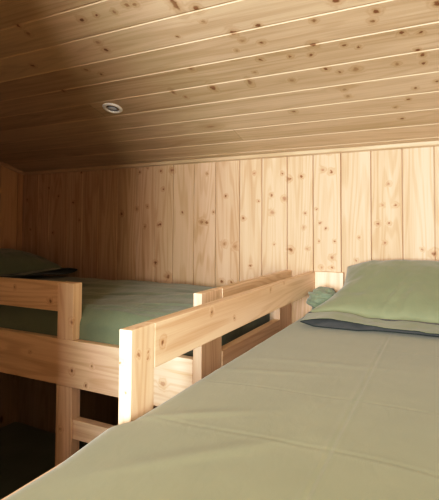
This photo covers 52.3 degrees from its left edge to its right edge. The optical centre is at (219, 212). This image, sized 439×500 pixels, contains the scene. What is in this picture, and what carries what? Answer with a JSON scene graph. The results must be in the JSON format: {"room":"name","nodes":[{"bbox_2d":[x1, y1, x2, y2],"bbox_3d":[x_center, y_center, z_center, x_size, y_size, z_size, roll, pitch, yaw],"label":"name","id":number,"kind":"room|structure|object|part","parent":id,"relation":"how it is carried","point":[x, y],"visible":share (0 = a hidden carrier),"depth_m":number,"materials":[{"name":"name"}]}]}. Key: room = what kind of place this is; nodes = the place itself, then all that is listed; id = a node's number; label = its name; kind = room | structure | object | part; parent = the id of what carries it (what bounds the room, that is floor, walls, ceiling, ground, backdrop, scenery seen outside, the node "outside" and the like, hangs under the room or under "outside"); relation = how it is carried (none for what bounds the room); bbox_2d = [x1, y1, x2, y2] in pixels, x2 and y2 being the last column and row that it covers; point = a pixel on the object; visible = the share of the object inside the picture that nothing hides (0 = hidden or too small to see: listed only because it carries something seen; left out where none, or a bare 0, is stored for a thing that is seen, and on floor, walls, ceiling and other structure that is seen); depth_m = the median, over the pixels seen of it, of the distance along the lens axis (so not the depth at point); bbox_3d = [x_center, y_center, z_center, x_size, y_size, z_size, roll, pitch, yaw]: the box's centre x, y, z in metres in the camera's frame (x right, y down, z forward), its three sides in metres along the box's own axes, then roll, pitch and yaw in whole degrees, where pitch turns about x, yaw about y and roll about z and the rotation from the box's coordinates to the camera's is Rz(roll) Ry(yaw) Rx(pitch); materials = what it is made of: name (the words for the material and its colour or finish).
{"room":"cabin bunk room","nodes":[
{"label":"cabin bunk room","id":0,"kind":"room"},
{"bbox_2d":[0,165,23,427],"bbox_3d":[-2.387,0.173,1.327,0.040,3.328,4.251,-1,-2,27],"label":"wall","id":1,"kind":"structure","parent":0,"point":[11,182],"depth_m":3.12,"materials":[{"name":"brown wood"}]},
{"bbox_2d":[0,161,23,174],"bbox_3d":[-2.359,-0.909,1.346,0.016,1.122,4.234,-1,-2,27],"label":"trim","id":2,"kind":"structure","parent":1,"relation":"attached to","point":[1,163],"depth_m":3.13,"materials":[{"name":"brown wood"}]},
{"bbox_2d":[0,0,438,171],"bbox_3d":[-0.879,-0.960,0.626,3.370,1.155,4.317,-1,-2,27],"label":"ceiling","id":3,"kind":"structure","parent":0,"point":[189,79],"depth_m":1.74,"materials":[{"name":"brown wood"}]},
{"bbox_2d":[102,103,122,113],"bbox_3d":[-0.500,-0.488,2.090,0.094,0.029,0.092,-1,-2,27],"label":"recessed light","id":4,"kind":"object","parent":3,"relation":"in","point":[109,107],"visible":1,"depth_m":2.08,"materials":[{"name":"white metal"}]},
{"bbox_2d":[18,146,438,432],"bbox_3d":[0.067,0.787,2.475,3.350,2.213,0.040,-1,-2,27],"label":"wall","id":5,"kind":"structure","parent":0,"point":[211,224],"depth_m":2.50,"materials":[{"name":"brown wood"}]},
{"bbox_2d":[23,141,438,174],"bbox_3d":[0.060,-0.302,2.491,3.310,0.023,0.015,-1,-2,27],"label":"trim","id":6,"kind":"structure","parent":5,"relation":"attached to","point":[429,143],"depth_m":2.42,"materials":[{"name":"brown wood"}]},
{"bbox_3d":[-0.898,1.825,0.516,3.348,0.018,4.251,-1,-2,27],"label":"floor","id":7,"kind":"structure","parent":0,"visible":0},
{"bbox_2d":[0,270,291,465],"bbox_3d":[-0.739,1.087,2.299,1.995,1.591,0.964,-1,-2,27],"label":"bunk bed","id":8,"kind":"object","parent":7,"relation":"on","point":[67,361],"visible":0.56,"depth_m":1.71,"materials":[{"name":"brown wood"}]},
{"bbox_2d":[0,422,87,499],"bbox_3d":[-0.751,1.493,2.298,1.958,0.179,0.880,-1,-2,27],"label":"mattress","id":9,"kind":"object","parent":8,"relation":"on","point":[27,452],"visible":0.35,"depth_m":2.63,"materials":[{"name":"fabric"}]},
{"bbox_3d":[-0.587,1.262,1.703,0.082,1.198,0.045,-1,-2,27],"label":"post","id":10,"kind":"part","parent":8,"relation":"part of","materials":[{"name":"brown wood"}]},
{"bbox_3d":[-0.582,0.379,1.736,0.082,0.216,0.046,-1,-2,27],"label":"post","id":11,"kind":"part","parent":8,"relation":"part of","materials":[{"name":"brown wood"}]},
{"bbox_3d":[-0.959,0.579,1.908,1.962,0.175,0.032,-1,-2,27],"label":"rail","id":12,"kind":"part","parent":8,"relation":"part of","materials":[{"name":"brown wood"}]},
{"bbox_2d":[0,275,269,356],"bbox_3d":[-0.780,0.501,2.344,1.887,0.254,0.895,-1,-2,27],"label":"mattress","id":13,"kind":"object","parent":8,"relation":"on","point":[108,306],"visible":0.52,"depth_m":1.87,"materials":[{"name":"green fabric"}]},
{"bbox_2d":[0,248,77,277],"bbox_3d":[-1.322,0.296,2.696,0.602,0.161,0.664,-1,-2,27],"label":"pillow","id":14,"kind":"object","parent":13,"relation":"on","point":[13,263],"visible":0.99,"depth_m":2.68,"materials":[{"name":"green fabric"}]},
{"bbox_3d":[-0.051,1.060,1.479,0.032,1.591,0.110,-1,-2,27],"label":"post","id":15,"kind":"part","parent":8,"relation":"part of","materials":[{"name":"brown wood"}]},
{"bbox_3d":[-0.018,1.063,1.548,0.030,1.591,0.040,-1,-2,27],"label":"post","id":16,"kind":"part","parent":8,"relation":"part of","materials":[{"name":"brown wood"}]},
{"bbox_3d":[0.135,0.585,1.864,0.032,0.171,0.624,-1,-2,27],"label":"rail","id":17,"kind":"part","parent":8,"relation":"part of","materials":[{"name":"brown wood"}]},
{"bbox_3d":[-0.542,0.612,2.741,1.962,0.175,0.030,-1,-2,27],"label":"rail","id":18,"kind":"part","parent":8,"relation":"part of","materials":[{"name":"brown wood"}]},
{"bbox_3d":[0.313,1.140,2.206,0.032,1.490,0.186,-1,-2,27],"label":"post","id":19,"kind":"part","parent":8,"relation":"part of","materials":[{"name":"brown wood"}]},
{"bbox_2d":[1,271,343,499],"bbox_3d":[0.455,1.048,1.115,1.007,1.593,2.025,-1,-2,27],"label":"bunk bed","id":20,"kind":"object","parent":7,"relation":"on","point":[145,346],"visible":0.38,"depth_m":1.11,"materials":[{"name":"brown wood"}]},
{"bbox_3d":[-0.296,0.532,0.717,0.032,0.188,0.440,-1,-2,27],"label":"rail","id":21,"kind":"part","parent":20,"relation":"part of","materials":[{"name":"brown wood"}]},
{"bbox_3d":[-0.181,1.039,0.933,0.032,1.591,0.082,-1,-2,27],"label":"post","id":22,"kind":"part","parent":20,"relation":"part of","materials":[{"name":"brown wood"}]},
{"bbox_3d":[0.542,1.089,2.185,0.139,1.593,0.031,-1,-2,27],"label":"post","id":23,"kind":"part","parent":20,"relation":"part of","materials":[{"name":"brown wood"}]},
{"bbox_3d":[0.457,0.543,1.134,0.922,0.093,1.935,-1,-2,27],"label":"mattress","id":24,"kind":"object","parent":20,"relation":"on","visible":0},
{"bbox_2d":[4,317,438,499],"bbox_3d":[0.448,0.453,1.143,0.969,0.084,1.955,-1,-2,27],"label":"sheet","id":25,"kind":"object","parent":24,"relation":"on","point":[308,412],"visible":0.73,"depth_m":0.81,"materials":[{"name":"fabric"}]},
{"bbox_2d":[306,286,336,308],"bbox_3d":[0.480,0.405,2.050,0.161,0.129,0.166,-1,-2,27],"label":"rolled blanket","id":26,"kind":"object","parent":25,"relation":"on","point":[319,295],"visible":0.51,"depth_m":2.01,"materials":[{"name":"green fabric"}]},
{"bbox_2d":[300,260,438,336],"bbox_3d":[0.748,0.319,1.792,0.724,0.236,0.515,-1,-2,27],"label":"pillow","id":27,"kind":"object","parent":25,"relation":"on","point":[395,296],"visible":1,"depth_m":1.74,"materials":[{"name":"green fabric"}]}
]}

